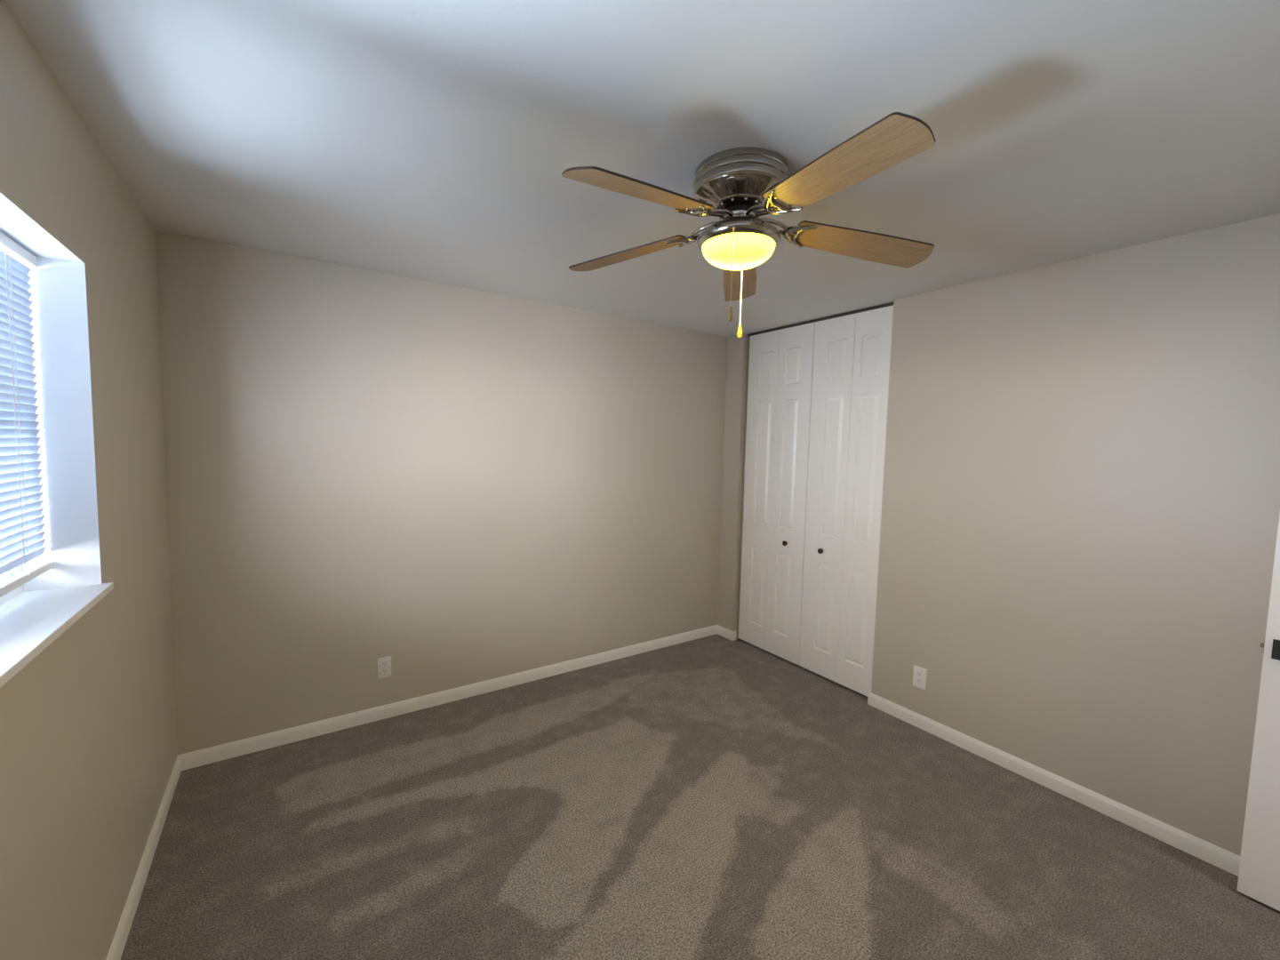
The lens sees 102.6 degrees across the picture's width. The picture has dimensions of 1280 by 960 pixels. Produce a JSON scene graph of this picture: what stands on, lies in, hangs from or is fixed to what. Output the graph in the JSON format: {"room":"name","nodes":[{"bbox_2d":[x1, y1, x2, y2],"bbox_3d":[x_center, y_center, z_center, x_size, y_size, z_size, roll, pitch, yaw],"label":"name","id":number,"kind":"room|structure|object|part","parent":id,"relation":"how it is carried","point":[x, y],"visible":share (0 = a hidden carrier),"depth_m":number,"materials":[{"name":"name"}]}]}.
{"room":"empty bedroom","nodes":[
{"label":"empty bedroom","id":0,"kind":"room"},
{"bbox_2d":[0,0,177,959],"bbox_3d":[-1.139,0.302,0.670,0.220,2.490,3.820,-1,5,-34],"label":"wall","id":1,"kind":"structure","parent":0,"point":[89,749],"depth_m":1.43,"materials":[{"name":"beige paint"}]},
{"bbox_2d":[0,232,53,597],"bbox_3d":[-1.454,-0.153,1.130,0.028,0.844,0.640,-1,5,-34],"label":"window blind","id":2,"kind":"object","parent":1,"relation":"attached to","point":[20,473],"visible":1,"depth_m":1.28,"materials":[{"name":"white plastic"}]},
{"bbox_3d":[-1.536,-0.158,1.254,0.024,0.805,0.004,-3,6,-44],"label":"ladder cord","id":3,"kind":"part","parent":2,"relation":"part of","materials":[{"name":"white fabric"}]},
{"bbox_3d":[-1.466,0.258,1.161,0.026,0.020,0.626,-1,5,-34],"label":"rail","id":4,"kind":"part","parent":2,"relation":"part of","materials":[{"name":"white plastic"}]},
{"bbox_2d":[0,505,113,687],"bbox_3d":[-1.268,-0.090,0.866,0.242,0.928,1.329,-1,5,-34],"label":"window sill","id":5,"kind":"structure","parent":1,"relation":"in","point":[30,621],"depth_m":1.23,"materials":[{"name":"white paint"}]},
{"bbox_3d":[-1.516,0.080,1.108,0.023,0.437,0.592,-1,5,-34],"label":"sash","id":6,"kind":"part","parent":5,"relation":"part of","materials":[{"name":"white plastic"}]},
{"bbox_3d":[-1.338,-0.099,0.818,0.065,0.907,1.305,-1,5,-34],"label":"frame","id":7,"kind":"part","parent":5,"relation":"part of","materials":[{"name":"white plastic"}]},
{"bbox_3d":[-1.279,0.362,0.898,0.242,0.020,1.329,-1,5,-34],"label":"sill","id":8,"kind":"part","parent":5,"relation":"part of","materials":[{"name":"white paint"}]},
{"bbox_2d":[105,756,181,959],"bbox_3d":[-1.096,1.451,0.854,0.012,0.074,3.708,-1,5,-34],"label":"baseboard","id":9,"kind":"structure","parent":1,"relation":"attached to","point":[118,943],"depth_m":1.78,"materials":[{"name":"white paint"}]},
{"bbox_2d":[155,230,727,754],"bbox_3d":[-0.519,0.116,3.470,4.404,2.490,0.120,-1,5,-34],"label":"wall","id":10,"kind":"structure","parent":0,"point":[460,486],"depth_m":2.85,"materials":[{"name":"beige paint"}]},
{"bbox_2d":[376,656,391,679],"bbox_3d":[-1.424,1.044,2.855,0.071,0.117,0.008,-1,5,-34],"label":"electrical outlet","id":11,"kind":"object","parent":10,"relation":"attached to","point":[383,664],"visible":1,"depth_m":2.85,"materials":[{"name":"white plastic"}]},
{"bbox_2d":[381,668,387,673],"bbox_3d":[-1.423,1.063,2.855,0.034,0.027,0.004,-1,5,-34],"label":"receptacle","id":12,"kind":"object","parent":11,"relation":"attached to","point":[383,670],"depth_m":2.85,"materials":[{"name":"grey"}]},
{"bbox_2d":[381,661,387,666],"bbox_3d":[-1.422,1.024,2.852,0.034,0.027,0.004,-1,5,-34],"label":"receptacle","id":13,"kind":"object","parent":11,"relation":"attached to","point":[383,663],"depth_m":2.85,"materials":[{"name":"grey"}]},
{"bbox_2d":[177,624,717,770],"bbox_3d":[-0.749,1.281,3.335,3.384,0.074,0.012,-1,5,-34],"label":"baseboard","id":14,"kind":"structure","parent":10,"relation":"attached to","point":[196,758],"depth_m":2.94,"materials":[{"name":"white paint"}]},
{"bbox_2d":[5,0,1279,336],"bbox_3d":[0.589,-1.037,1.800,4.404,0.100,3.930,-1,5,-34],"label":"ceiling","id":15,"kind":"structure","parent":0,"point":[432,140],"depth_m":1.39,"materials":[{"name":"paint"}]},
{"bbox_2d":[561,112,935,337],"bbox_3d":[0.306,-0.732,1.622,1.237,0.495,1.247,-1,5,-34],"label":"ceiling fan","id":16,"kind":"object","parent":15,"relation":"hanging from","point":[737,186],"visible":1,"depth_m":1.54,"materials":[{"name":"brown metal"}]},
{"bbox_3d":[-0.047,-0.817,1.861,0.472,0.006,0.134,-2,14,30],"label":"blade","id":17,"kind":"part","parent":16,"relation":"part of","materials":[{"name":"brown wood"}]},
{"bbox_3d":[0.008,-0.773,1.373,0.472,0.006,0.134,-11,24,-41],"label":"blade","id":18,"kind":"part","parent":16,"relation":"part of","materials":[{"name":"brown wood"}]},
{"bbox_3d":[0.215,-0.824,1.711,0.131,0.046,0.061,4,11,29],"label":"blade arm","id":19,"kind":"part","parent":16,"relation":"part of","materials":[{"name":"silver metal"}]},
{"bbox_3d":[0.231,-0.813,1.573,0.131,0.046,0.061,-2,12,-42],"label":"blade arm","id":20,"kind":"part","parent":16,"relation":"part of","materials":[{"name":"silver metal"}]},
{"bbox_3d":[0.276,-0.641,1.538,0.003,0.238,0.008,3,4,23],"label":"pull chain","id":21,"kind":"part","parent":16,"relation":"part of","materials":[{"name":"silver metal"}]},
{"bbox_3d":[0.316,-0.725,1.660,0.229,0.067,0.229,-1,5,-34],"label":"lamp shade","id":22,"kind":"part","parent":16,"relation":"part of","materials":[{"name":"yellow"}]},
{"bbox_3d":[0.402,-0.818,2.065,0.134,0.006,0.472,-10,-4,11],"label":"blade","id":23,"kind":"part","parent":16,"relation":"part of","materials":[{"name":"brown wood"}]},
{"bbox_3d":[0.353,-0.661,1.791,0.004,0.234,0.012,3,4,17],"label":"pull cord","id":24,"kind":"part","parent":16,"relation":"part of","materials":[{"name":"white plastic"}]},
{"bbox_3d":[0.368,-0.808,1.546,0.061,0.046,0.131,6,2,-25],"label":"blade arm","id":25,"kind":"part","parent":16,"relation":"part of","materials":[{"name":"silver metal"}]},
{"bbox_3d":[0.436,-0.815,1.667,0.131,0.046,0.061,1,-2,-6],"label":"blade arm","id":26,"kind":"part","parent":16,"relation":"part of","materials":[{"name":"silver metal"}]},
{"bbox_3d":[0.492,-0.768,1.272,0.134,0.006,0.472,13,2,-26],"label":"blade","id":27,"kind":"part","parent":16,"relation":"part of","materials":[{"name":"brown wood"}]},
{"bbox_3d":[0.734,-0.780,1.702,0.472,0.006,0.134,8,-9,-7],"label":"blade","id":28,"kind":"part","parent":16,"relation":"part of","materials":[{"name":"brown wood"}]},
{"bbox_2d":[120,633,1279,959],"bbox_3d":[0.592,1.447,1.990,4.140,0.001,3.820,-1,5,-34],"label":"floor","id":29,"kind":"structure","parent":0,"point":[716,796],"depth_m":2.02,"materials":[{"name":"beige carpet"}]},
{"bbox_2d":[717,213,1279,855],"bbox_3d":[1.789,0.229,2.665,0.100,2.490,3.820,-1,5,-34],"label":"wall","id":30,"kind":"structure","parent":0,"point":[1081,500],"depth_m":2.26,"materials":[{"name":"beige paint"}]},
{"bbox_2d":[716,624,736,640],"bbox_3d":[0.713,1.253,4.215,0.048,0.074,0.180,-1,5,-34],"label":"baseboard","id":31,"kind":"structure","parent":30,"relation":"attached to","point":[730,635],"depth_m":4.18,"materials":[{"name":"white paint"}]},
{"bbox_2d":[738,322,815,664],"bbox_3d":[0.997,0.102,3.821,0.060,2.399,0.593,-1,5,-34],"label":"door","id":32,"kind":"structure","parent":30,"relation":"in","point":[780,363],"depth_m":3.79,"materials":[{"name":"white paint"}]},
{"bbox_2d":[747,302,893,336],"bbox_3d":[1.187,-1.086,3.512,0.026,0.017,1.198,-1,5,-34],"label":"trim","id":33,"kind":"structure","parent":30,"relation":"attached to","point":[890,303],"depth_m":3.42,"materials":[{"name":"grey metal"}]},
{"bbox_2d":[799,305,893,695],"bbox_3d":[1.327,0.145,3.338,0.060,2.399,0.568,-1,5,-34],"label":"door","id":34,"kind":"structure","parent":30,"relation":"in","point":[852,353],"depth_m":3.32,"materials":[{"name":"white paint"}]},
{"bbox_3d":[1.222,0.480,3.469,0.021,0.037,0.037,-1,5,-34],"label":"knob","id":35,"kind":"part","parent":34,"relation":"part of","materials":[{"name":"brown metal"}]},
{"bbox_2d":[912,664,927,689],"bbox_3d":[1.583,1.118,2.904,0.008,0.117,0.071,-1,5,-34],"label":"electrical outlet","id":36,"kind":"object","parent":30,"relation":"attached to","point":[919,676],"visible":1,"depth_m":2.90,"materials":[{"name":"white plastic"}]},
{"bbox_2d":[915,678,921,683],"bbox_3d":[1.581,1.138,2.904,0.004,0.027,0.034,-1,5,-34],"label":"receptacle","id":37,"kind":"object","parent":36,"relation":"attached to","point":[917,680],"depth_m":2.90,"materials":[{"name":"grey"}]},
{"bbox_2d":[916,671,922,677],"bbox_3d":[1.582,1.099,2.901,0.004,0.027,0.034,-1,5,-34],"label":"receptacle","id":38,"kind":"object","parent":36,"relation":"attached to","point":[919,674],"depth_m":2.90,"materials":[{"name":"grey plastic"}]},
{"bbox_2d":[867,692,1240,876],"bbox_3d":[2.076,1.430,2.198,0.024,0.074,2.354,-1,5,-34],"label":"baseboard","id":39,"kind":"structure","parent":30,"relation":"attached to","point":[1227,860],"depth_m":2.32,"materials":[{"name":"white paint"}]},
{"bbox_3d":[1.396,0.399,0.153,3.384,2.490,0.100,-1,5,-34],"label":"wall","id":40,"kind":"structure","parent":0,"visible":0},
{"bbox_2d":[1236,512,1279,911],"bbox_3d":[2.396,0.505,1.437,0.093,2.018,0.834,-1,5,-34],"label":"door","id":41,"kind":"structure","parent":40,"relation":"in","point":[1259,875],"depth_m":1.78,"materials":[{"name":"white paint"}]}
]}

